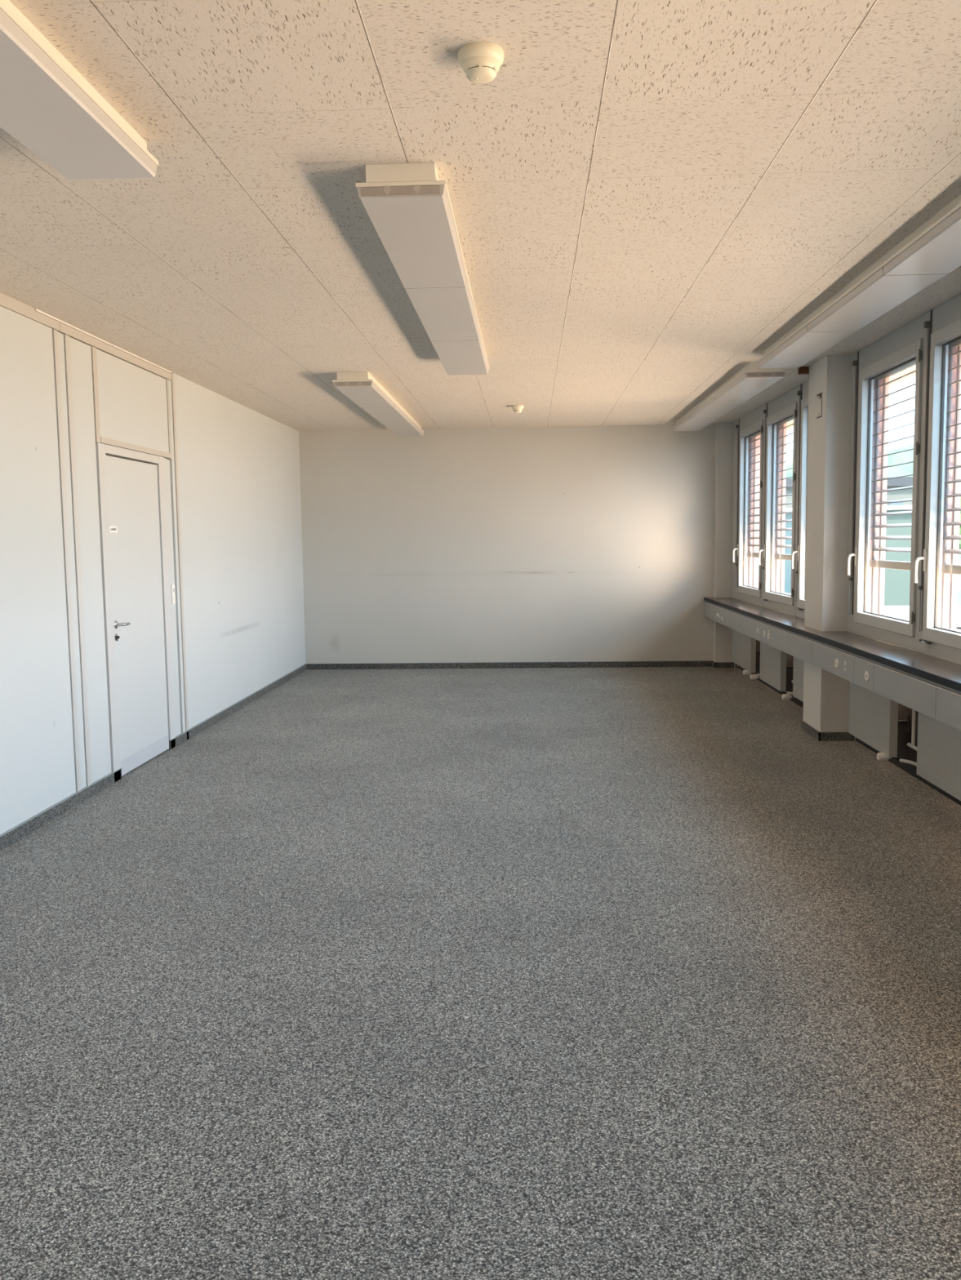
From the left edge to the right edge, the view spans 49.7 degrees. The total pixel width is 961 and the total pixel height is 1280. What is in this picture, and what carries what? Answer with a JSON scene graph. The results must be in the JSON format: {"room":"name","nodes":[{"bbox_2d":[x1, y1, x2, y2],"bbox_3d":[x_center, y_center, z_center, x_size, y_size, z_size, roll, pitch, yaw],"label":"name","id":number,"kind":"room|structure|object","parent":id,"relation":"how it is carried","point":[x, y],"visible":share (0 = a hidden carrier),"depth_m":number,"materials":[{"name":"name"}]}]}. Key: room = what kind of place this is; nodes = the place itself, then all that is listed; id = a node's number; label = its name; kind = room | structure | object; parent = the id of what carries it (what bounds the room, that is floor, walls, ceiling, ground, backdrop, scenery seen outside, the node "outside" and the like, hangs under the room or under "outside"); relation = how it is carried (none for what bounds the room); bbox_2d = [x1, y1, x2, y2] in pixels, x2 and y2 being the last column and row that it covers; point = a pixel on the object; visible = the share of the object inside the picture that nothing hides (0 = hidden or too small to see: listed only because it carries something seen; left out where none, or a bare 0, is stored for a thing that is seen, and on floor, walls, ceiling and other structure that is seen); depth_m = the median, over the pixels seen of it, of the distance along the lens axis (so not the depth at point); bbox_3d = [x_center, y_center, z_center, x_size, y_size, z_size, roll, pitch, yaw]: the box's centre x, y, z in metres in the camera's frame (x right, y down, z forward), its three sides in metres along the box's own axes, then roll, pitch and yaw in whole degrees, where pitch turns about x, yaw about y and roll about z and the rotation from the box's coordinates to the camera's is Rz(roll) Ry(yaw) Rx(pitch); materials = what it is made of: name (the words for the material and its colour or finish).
{"room":"empty office room","nodes":[
{"label":"empty office room","id":0,"kind":"room"},
{"bbox_2d":[0,306,306,835],"bbox_3d":[-2.438,-0.362,5.285,0.120,2.750,13.551,0,6,3],"label":"wall","id":1,"kind":"structure","parent":0,"point":[239,472],"depth_m":6.37,"materials":[{"name":"paint"}]},
{"bbox_2d":[0,292,59,331],"bbox_3d":[-2.547,-1.401,2.112,0.036,0.063,7.436,0,6,3],"label":"trim","id":2,"kind":"structure","parent":1,"relation":"attached to","point":[6,301],"depth_m":5.43,"materials":[{"name":"white metal"}]},
{"bbox_2d":[52,328,81,791],"bbox_3d":[-2.360,-0.388,5.894,0.034,2.682,0.048,0,6,3],"label":"trim","id":3,"kind":"structure","parent":1,"relation":"attached to","point":[55,333],"depth_m":5.88,"materials":[{"name":"white paint"}]},
{"bbox_2d":[63,333,92,786],"bbox_3d":[-2.353,-0.402,6.039,0.034,2.682,0.057,0,6,3],"label":"trim","id":4,"kind":"structure","parent":1,"relation":"attached to","point":[66,338],"depth_m":6.02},
{"bbox_2d":[90,346,101,443],"bbox_3d":[-2.350,-1.489,6.306,0.033,0.570,0.058,0,6,3],"label":"trim","id":5,"kind":"structure","parent":1,"relation":"attached to","point":[94,359],"depth_m":6.30,"materials":[{"name":"white metal"}]},
{"bbox_2d":[35,308,172,373],"bbox_3d":[-2.337,-1.864,6.578,0.039,0.010,2.112,0,6,3],"label":"trim","id":6,"kind":"structure","parent":1,"relation":"attached to","point":[36,309],"depth_m":6.32,"materials":[{"name":"white plastic"}]},
{"bbox_2d":[57,322,171,380],"bbox_3d":[-2.332,-1.845,6.723,0.036,0.049,1.826,0,6,3],"label":"trim","id":7,"kind":"structure","parent":1,"relation":"attached to","point":[73,333],"depth_m":6.54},
{"bbox_2d":[95,442,175,782],"bbox_3d":[-2.295,-0.207,6.977,0.122,2.110,1.136,0,6,3],"label":"door","id":8,"kind":"structure","parent":1,"relation":"in","point":[131,484],"depth_m":6.90,"materials":[{"name":"paint"}]},
{"bbox_2d":[100,436,172,458],"bbox_3d":[-2.314,-1.290,6.993,0.036,0.036,1.268,0,6,3],"label":"trim","id":9,"kind":"structure","parent":1,"relation":"attached to","point":[103,440],"depth_m":6.91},
{"bbox_2d":[0,663,306,850],"bbox_3d":[-2.354,0.971,5.411,0.012,0.071,13.551,0,6,3],"label":"baseboard","id":10,"kind":"structure","parent":1,"relation":"attached to","point":[11,836],"depth_m":6.27,"materials":[{"name":"carpet"}]},
{"bbox_2d":[165,378,171,458],"bbox_3d":[-2.291,-1.614,7.579,0.033,0.570,0.029,0,6,3],"label":"trim","id":11,"kind":"structure","parent":1,"relation":"attached to","point":[166,380],"depth_m":7.57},
{"bbox_2d":[171,583,175,604],"bbox_3d":[-2.259,-0.339,7.635,0.012,0.144,0.060,0,6,3],"label":"switch plate","id":12,"kind":"object","parent":1,"relation":"attached to","point":[173,593],"visible":1,"depth_m":7.62,"materials":[{"name":"white plastic"}]},
{"bbox_2d":[167,373,188,737],"bbox_3d":[-2.275,-0.568,7.731,0.032,2.682,0.058,0,6,3],"label":"trim","id":13,"kind":"structure","parent":1,"relation":"attached to","point":[171,460],"depth_m":7.72,"materials":[{"name":"white paint"}]},
{"bbox_2d":[0,666,960,1279],"bbox_3d":[0.080,1.045,5.305,5.083,0.120,13.751,0,6,3],"label":"floor","id":14,"kind":"structure","parent":0,"point":[627,973],"depth_m":3.37,"materials":[{"name":"carpet"}]},
{"bbox_2d":[0,0,960,431],"bbox_3d":[0.042,-1.811,5.027,5.083,0.120,13.751,0,6,3],"label":"ceiling","id":15,"kind":"structure","parent":0,"point":[646,197],"depth_m":3.72,"materials":[{"name":"white tile"}]},
{"bbox_2d":[0,0,158,179],"bbox_3d":[-1.254,-1.324,1.372,0.304,0.108,3.822,0,6,3],"label":"ceiling light","id":16,"kind":"object","parent":15,"relation":"attached to","point":[46,104],"visible":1,"depth_m":2.80,"materials":[{"name":"grey metal"}]},
{"bbox_2d":[332,371,424,436],"bbox_3d":[-0.867,-2.134,9.643,0.304,0.108,3.822,0,6,3],"label":"ceiling light","id":17,"kind":"object","parent":15,"relation":"attached to","point":[362,388],"visible":1,"depth_m":8.69,"materials":[{"name":"grey metal"}]},
{"bbox_2d":[333,381,394,408],"bbox_3d":[-0.925,-1.974,8.381,0.294,0.036,1.265,0,6,3],"label":"diffuser","id":18,"kind":"object","parent":17,"relation":"attached to","point":[366,394],"depth_m":8.19,"materials":[{"name":"white plastic"}]},
{"bbox_2d":[362,404,410,424],"bbox_3d":[-0.866,-2.098,9.647,0.294,0.036,1.265,0,6,3],"label":"diffuser","id":19,"kind":"object","parent":17,"relation":"attached to","point":[395,415],"depth_m":9.60,"materials":[{"name":"white plastic"}]},
{"bbox_2d":[382,420,423,436],"bbox_3d":[-0.807,-2.222,10.913,0.294,0.036,1.265,0,6,3],"label":"diffuser","id":20,"kind":"object","parent":17,"relation":"attached to","point":[411,429],"depth_m":10.85,"materials":[{"name":"white plastic"}]},
{"bbox_2d":[355,162,488,375],"bbox_3d":[-0.179,-1.728,5.375,0.304,0.108,3.822,0,6,3],"label":"ceiling light","id":21,"kind":"object","parent":15,"relation":"attached to","point":[408,206],"visible":1,"depth_m":4.17,"materials":[{"name":"metal"}]},
{"bbox_2d":[357,184,466,288],"bbox_3d":[-0.238,-1.568,4.113,0.294,0.036,1.265,0,6,3],"label":"diffuser","id":22,"kind":"object","parent":21,"relation":"attached to","point":[415,225],"depth_m":3.89,"materials":[{"name":"white plastic"}]},
{"bbox_2d":[404,280,479,341],"bbox_3d":[-0.179,-1.692,5.379,0.294,0.036,1.265,0,6,3],"label":"diffuser","id":23,"kind":"object","parent":21,"relation":"attached to","point":[446,313],"depth_m":5.26,"materials":[{"name":"white plastic"}]},
{"bbox_2d":[431,335,488,375],"bbox_3d":[-0.120,-1.816,6.645,0.294,0.036,1.265,0,6,3],"label":"diffuser","id":24,"kind":"object","parent":21,"relation":"attached to","point":[457,357],"depth_m":6.54,"materials":[{"name":"white plastic"}]},
{"bbox_2d":[457,41,503,83],"bbox_3d":[0.001,-1.488,2.693,0.120,0.069,0.120,0,6,3],"label":"smoke detector","id":25,"kind":"object","parent":15,"relation":"attached to","point":[481,62],"visible":1,"depth_m":2.66,"materials":[{"name":"beige plastic"}]},
{"bbox_2d":[465,63,496,78],"bbox_3d":[0.002,-1.476,2.694,0.079,0.012,0.087,0,6,3],"label":"vent","id":26,"kind":"object","parent":25,"relation":"attached to","point":[472,70],"depth_m":2.67,"materials":[{"name":"grey plastic"}]},
{"bbox_2d":[511,404,524,413],"bbox_3d":[0.351,-2.190,9.848,0.120,0.069,0.120,0,6,3],"label":"smoke detector","id":27,"kind":"object","parent":15,"relation":"attached to","point":[516,408],"visible":1,"depth_m":9.81,"materials":[{"name":"beige plastic"}]},
{"bbox_2d":[672,362,786,431],"bbox_3d":[2.166,-2.155,9.451,0.304,0.108,3.822,0,6,3],"label":"ceiling light","id":28,"kind":"object","parent":15,"relation":"attached to","point":[749,380],"visible":1,"depth_m":8.63,"materials":[{"name":"grey metal"}]},
{"bbox_2d":[672,414,719,431],"bbox_3d":[2.225,-2.244,10.721,0.294,0.036,1.265,0,6,3],"label":"diffuser","id":29,"kind":"object","parent":28,"relation":"attached to","point":[689,423],"depth_m":10.65,"materials":[{"name":"white plastic"}]},
{"bbox_2d":[690,396,746,417],"bbox_3d":[2.166,-2.119,9.455,0.294,0.036,1.265,0,6,3],"label":"diffuser","id":30,"kind":"object","parent":28,"relation":"attached to","point":[711,408],"depth_m":9.39,"materials":[{"name":"white plastic"}]},
{"bbox_2d":[714,371,786,400],"bbox_3d":[2.107,-1.996,8.189,0.294,0.036,1.265,0,6,3],"label":"diffuser","id":31,"kind":"object","parent":28,"relation":"attached to","point":[747,384],"depth_m":7.99,"materials":[{"name":"white plastic"}]},
{"bbox_2d":[797,366,808,374],"bbox_3d":[2.477,-2.028,7.805,0.160,0.049,0.055,0,6,3],"label":"block","id":32,"kind":"object","parent":15,"relation":"attached to","point":[802,370],"visible":0.57,"depth_m":7.78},
{"bbox_2d":[756,194,960,368],"bbox_3d":[1.969,-1.744,5.248,0.304,0.108,3.822,0,6,3],"label":"ceiling light","id":33,"kind":"object","parent":15,"relation":"attached to","point":[932,251],"visible":1,"depth_m":4.96,"materials":[{"name":"grey metal"}]},
{"bbox_2d":[757,325,857,368],"bbox_3d":[2.029,-1.832,6.519,0.294,0.036,1.265,0,6,3],"label":"diffuser","id":34,"kind":"object","parent":33,"relation":"attached to","point":[802,346],"depth_m":6.41,"materials":[{"name":"white plastic"}]},
{"bbox_2d":[806,267,946,331],"bbox_3d":[1.970,-1.708,5.253,0.294,0.036,1.265,0,6,3],"label":"diffuser","id":35,"kind":"object","parent":33,"relation":"attached to","point":[878,292],"depth_m":5.13,"materials":[{"name":"white plastic"}]},
{"bbox_2d":[882,207,960,275],"bbox_3d":[1.910,-1.584,3.987,0.294,0.036,1.265,0,6,3],"label":"diffuser","id":36,"kind":"object","parent":33,"relation":"attached to","point":[936,251],"depth_m":4.29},
{"bbox_2d":[298,423,715,663],"bbox_3d":[0.379,-1.049,11.961,5.083,2.750,0.120,0,6,3],"label":"wall","id":37,"kind":"structure","parent":0,"point":[566,544],"depth_m":11.90,"materials":[{"name":"paint"}]},
{"bbox_2d":[306,660,713,669],"bbox_3d":[0.321,0.292,12.029,4.718,0.070,0.012,0,6,3],"label":"baseboard","id":38,"kind":"structure","parent":37,"relation":"attached to","point":[680,663],"depth_m":12.02,"materials":[{"name":"carpet"}]},
{"bbox_2d":[712,422,737,667],"bbox_3d":[2.799,-1.058,11.730,0.307,2.750,0.113,0,6,3],"label":"pillar","id":39,"kind":"structure","parent":0,"point":[722,634],"depth_m":11.68,"materials":[{"name":"paint"}]},
{"bbox_2d":[800,355,855,741],"bbox_3d":[2.608,-0.659,7.653,0.307,2.750,0.492,0,6,3],"label":"pillar","id":40,"kind":"structure","parent":0,"point":[825,713],"depth_m":7.47,"materials":[{"name":"paint"}]},
{"bbox_2d":[816,392,822,418],"bbox_3d":[2.445,-1.694,7.494,0.010,0.172,0.122,0,6,3],"label":"cover plate","id":41,"kind":"object","parent":40,"relation":"attached to","point":[819,407],"visible":1,"depth_m":7.49,"materials":[{"name":"paint"}]},
{"bbox_2d":[737,640,960,805],"bbox_3d":[2.681,-0.471,5.095,0.160,2.870,13.671,0,6,3],"label":"wall","id":42,"kind":"structure","parent":0,"point":[904,752],"depth_m":6.60,"materials":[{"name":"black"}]},
{"bbox_2d":[731,629,759,675],"bbox_3d":[2.778,0.061,10.817,0.200,0.700,0.969,0,6,3],"label":"radiator","id":43,"kind":"object","parent":42,"relation":"attached to","point":[744,652],"visible":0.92,"depth_m":10.66,"materials":[{"name":"metal"}]},
{"bbox_2d":[730,404,765,606],"bbox_3d":[2.790,-1.374,10.848,0.155,1.948,1.583,0,6,3],"label":"window","id":44,"kind":"structure","parent":42,"relation":"in","point":[753,423],"depth_m":11.14,"materials":[{"name":"paint"}]},
{"bbox_2d":[746,431,759,586],"bbox_3d":[2.955,-1.346,10.900,0.090,1.716,1.120,0,6,3],"label":"blind","id":45,"kind":"object","parent":44,"relation":"attached to","point":[753,554],"visible":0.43,"depth_m":11.37,"materials":[{"name":"brown"}]},
{"bbox_2d":[746,435,759,587],"bbox_3d":[3.114,-1.457,12.018,0.378,1.718,1.130,0,6,3],"label":"window pane","id":46,"kind":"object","parent":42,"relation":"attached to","point":[757,442],"depth_m":11.46,"materials":[{"name":"clear glass"}]},
{"bbox_2d":[750,641,793,691],"bbox_3d":[2.723,0.132,9.644,0.200,0.614,1.078,0,6,3],"label":"radiator","id":47,"kind":"object","parent":42,"relation":"attached to","point":[772,670],"visible":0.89,"depth_m":9.41,"materials":[{"name":"metal"}]},
{"bbox_2d":[758,384,799,616],"bbox_3d":[2.723,-1.233,9.411,0.155,1.948,1.241,0,6,3],"label":"window","id":48,"kind":"structure","parent":42,"relation":"in","point":[784,406],"depth_m":9.81,"materials":[{"name":"paint"}]},
{"bbox_2d":[773,416,793,592],"bbox_3d":[2.896,-1.223,9.637,0.090,1.716,1.120,0,6,3],"label":"blind","id":49,"kind":"object","parent":48,"relation":"attached to","point":[776,556],"visible":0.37,"depth_m":10.05,"materials":[{"name":"brown"}]},
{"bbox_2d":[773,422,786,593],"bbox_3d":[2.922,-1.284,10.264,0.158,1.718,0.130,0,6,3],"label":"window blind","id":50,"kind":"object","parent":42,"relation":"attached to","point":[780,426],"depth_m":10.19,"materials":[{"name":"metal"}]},
{"bbox_2d":[786,680,792,694],"bbox_3d":[2.712,0.144,8.982,0.062,0.688,0.244,0,6,3],"label":"pipe","id":51,"kind":"object","parent":42,"relation":"attached to","point":[787,692],"visible":0.23,"depth_m":9.09,"materials":[{"name":"grey metal"}]},
{"bbox_2d":[781,656,804,702],"bbox_3d":[2.667,0.249,8.454,0.200,0.614,0.892,0,6,3],"label":"radiator","id":52,"kind":"object","parent":42,"relation":"attached to","point":[797,664],"visible":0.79,"depth_m":8.55,"materials":[{"name":"metal"}]},
{"bbox_2d":[791,380,808,618],"bbox_3d":[2.672,-1.127,8.324,0.155,1.948,0.908,0,6,3],"label":"window","id":53,"kind":"structure","parent":42,"relation":"in","point":[802,394],"depth_m":8.66,"materials":[{"name":"paint"}]},
{"bbox_2d":[783,592,960,631],"bbox_3d":[2.811,0.095,5.410,0.380,0.080,14.200,0,6,3],"label":"trim ledge","id":54,"kind":"object","parent":42,"relation":"attached to","point":[891,615],"depth_m":7.63,"materials":[{"name":"metal"}]},
{"bbox_2d":[867,377,888,614],"bbox_3d":[2.796,-1.020,7.575,0.158,1.718,0.520,0,6,3],"label":"trim","id":55,"kind":"structure","parent":42,"relation":"attached to","point":[880,415],"depth_m":7.31,"materials":[{"name":"metal"}]},
{"bbox_2d":[848,681,909,760],"bbox_3d":[2.588,0.415,6.756,0.200,0.614,0.812,0,6,3],"label":"radiator","id":56,"kind":"object","parent":42,"relation":"attached to","point":[873,720],"visible":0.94,"depth_m":6.61,"materials":[{"name":"metal"}]},
{"bbox_2d":[845,311,928,652],"bbox_3d":[2.596,-0.967,6.695,0.155,1.948,1.418,0,6,3],"label":"window","id":57,"kind":"structure","parent":42,"relation":"in","point":[905,344],"depth_m":6.95,"materials":[{"name":"paint"}]},
{"bbox_2d":[869,359,915,614],"bbox_3d":[2.761,-0.940,6.755,0.090,1.716,1.120,0,6,3],"label":"blind","id":58,"kind":"object","parent":57,"relation":"attached to","point":[900,565],"visible":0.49,"depth_m":7.05,"materials":[{"name":"brown"}]},
{"bbox_2d":[898,709,916,766],"bbox_3d":[2.582,0.417,6.189,0.062,0.688,0.264,0,6,3],"label":"pipe","id":59,"kind":"object","parent":42,"relation":"attached to","point":[912,745],"visible":0.56,"depth_m":6.23,"materials":[{"name":"grey metal"}]},
{"bbox_2d":[913,293,960,664],"bbox_3d":[2.534,-0.837,5.364,0.155,1.948,1.261,0,6,3],"label":"window","id":60,"kind":"structure","parent":42,"relation":"in","point":[943,326],"depth_m":5.86,"materials":[{"name":"paint"}]},
{"bbox_2d":[941,338,960,630],"bbox_3d":[2.703,-0.817,5.502,0.090,1.716,1.120,0,6,3],"label":"blind","id":61,"kind":"object","parent":60,"relation":"attached to","point":[952,569],"visible":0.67,"depth_m":6.01,"materials":[{"name":"brown"}]},
{"bbox_2d":[915,711,960,800],"bbox_3d":[2.542,0.530,5.382,0.161,0.575,1.039,0,6,3],"label":"radiator","id":62,"kind":"object","parent":42,"relation":"attached to","point":[938,743],"visible":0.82,"depth_m":5.59,"materials":[{"name":"metal"}]},
{"bbox_2d":[939,346,960,631],"bbox_3d":[2.728,-0.879,6.128,0.158,1.718,0.130,0,6,3],"label":"trim","id":63,"kind":"structure","parent":42,"relation":"attached to","point":[954,348],"depth_m":6.06,"materials":[{"name":"metal"}]},
{"bbox_2d":[786,364,915,430],"bbox_3d":[2.781,-1.856,5.220,0.380,0.400,14.200,0,6,3],"label":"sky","id":64,"kind":"structure","parent":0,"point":[913,368],"depth_m":7.38,"materials":[{"name":"white"}]},
{"label":"outside","id":65,"kind":"structure","parent":0,"visible":0},
{"bbox_2d":[956,558,960,604],"bbox_3d":[139.747,-12.585,173.287,257.100,0.200,480.000,0,6,3],"label":"ground","id":66,"kind":"structure","parent":65,"point":[958,591],"depth_m":111.07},
{"bbox_2d":[783,505,911,605],"bbox_3d":[9.301,-0.186,28.214,3.200,6.650,7.300,0,6,3],"label":"building","id":67,"kind":"structure","parent":66,"relation":"on","point":[896,582],"depth_m":24.54,"materials":[{"name":"metal"}]},
{"bbox_2d":[785,476,912,508],"bbox_3d":[21.067,-5.168,64.896,12.600,9.150,12.600,0,6,3],"label":"building","id":68,"kind":"structure","parent":66,"relation":"on","point":[904,481],"depth_m":58.43,"materials":[{"name":"stone"}]},
{"bbox_2d":[883,604,960,629],"bbox_3d":[7.755,1.797,18.523,5.600,4.620,3.100,0,6,3],"label":"building","id":69,"kind":"structure","parent":66,"relation":"on","point":[896,611],"depth_m":18.29,"materials":[{"name":"metal"}]},
{"bbox_2d":[958,492,960,548],"bbox_3d":[43.899,-9.823,101.544,7.862,10.725,7.780,0,6,3],"label":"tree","id":70,"kind":"object","parent":66,"relation":"on","point":[959,540],"visible":0.02,"depth_m":99.34,"materials":[{"name":"green plant"}]},
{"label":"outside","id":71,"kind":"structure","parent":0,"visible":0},
{"bbox_2d":[786,444,960,558],"bbox_3d":[118.893,-43.426,296.976,250.000,39.553,110.000,0,6,3],"label":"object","id":72,"kind":"structure","parent":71,"point":[908,455],"depth_m":323.20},
{"bbox_3d":[-0.257,0.283,-1.630,5.083,2.750,0.120,0,6,3],"label":"wall","id":73,"kind":"structure","parent":0,"visible":0},
{"bbox_2d":[704,600,960,730],"bbox_3d":[2.297,0.299,5.127,0.104,0.185,13.549,0,6,3],"label":"duct","id":74,"kind":"object","parent":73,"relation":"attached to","point":[940,703],"visible":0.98,"depth_m":6.31,"materials":[{"name":"grey metal"}]},
{"bbox_2d":[703,596,960,691],"bbox_3d":[2.382,0.188,5.112,0.288,0.038,13.549,0,6,3],"label":"windowsill","id":75,"kind":"structure","parent":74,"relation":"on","point":[947,673],"depth_m":6.45,"materials":[{"name":"black stone"}]},
{"bbox_2d":[835,658,838,668],"bbox_3d":[2.317,0.152,6.748,0.007,0.062,0.062,0,6,3],"label":"power socket","id":76,"kind":"object","parent":74,"relation":"attached to","point":[836,660],"visible":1,"depth_m":6.74,"materials":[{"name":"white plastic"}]},
{"bbox_2d":[864,670,868,681],"bbox_3d":[2.289,0.213,6.149,0.007,0.064,0.064,0,6,3],"label":"power socket","id":77,"kind":"object","parent":74,"relation":"attached to","point":[866,673],"visible":1,"depth_m":6.14,"materials":[{"name":"white plastic"}]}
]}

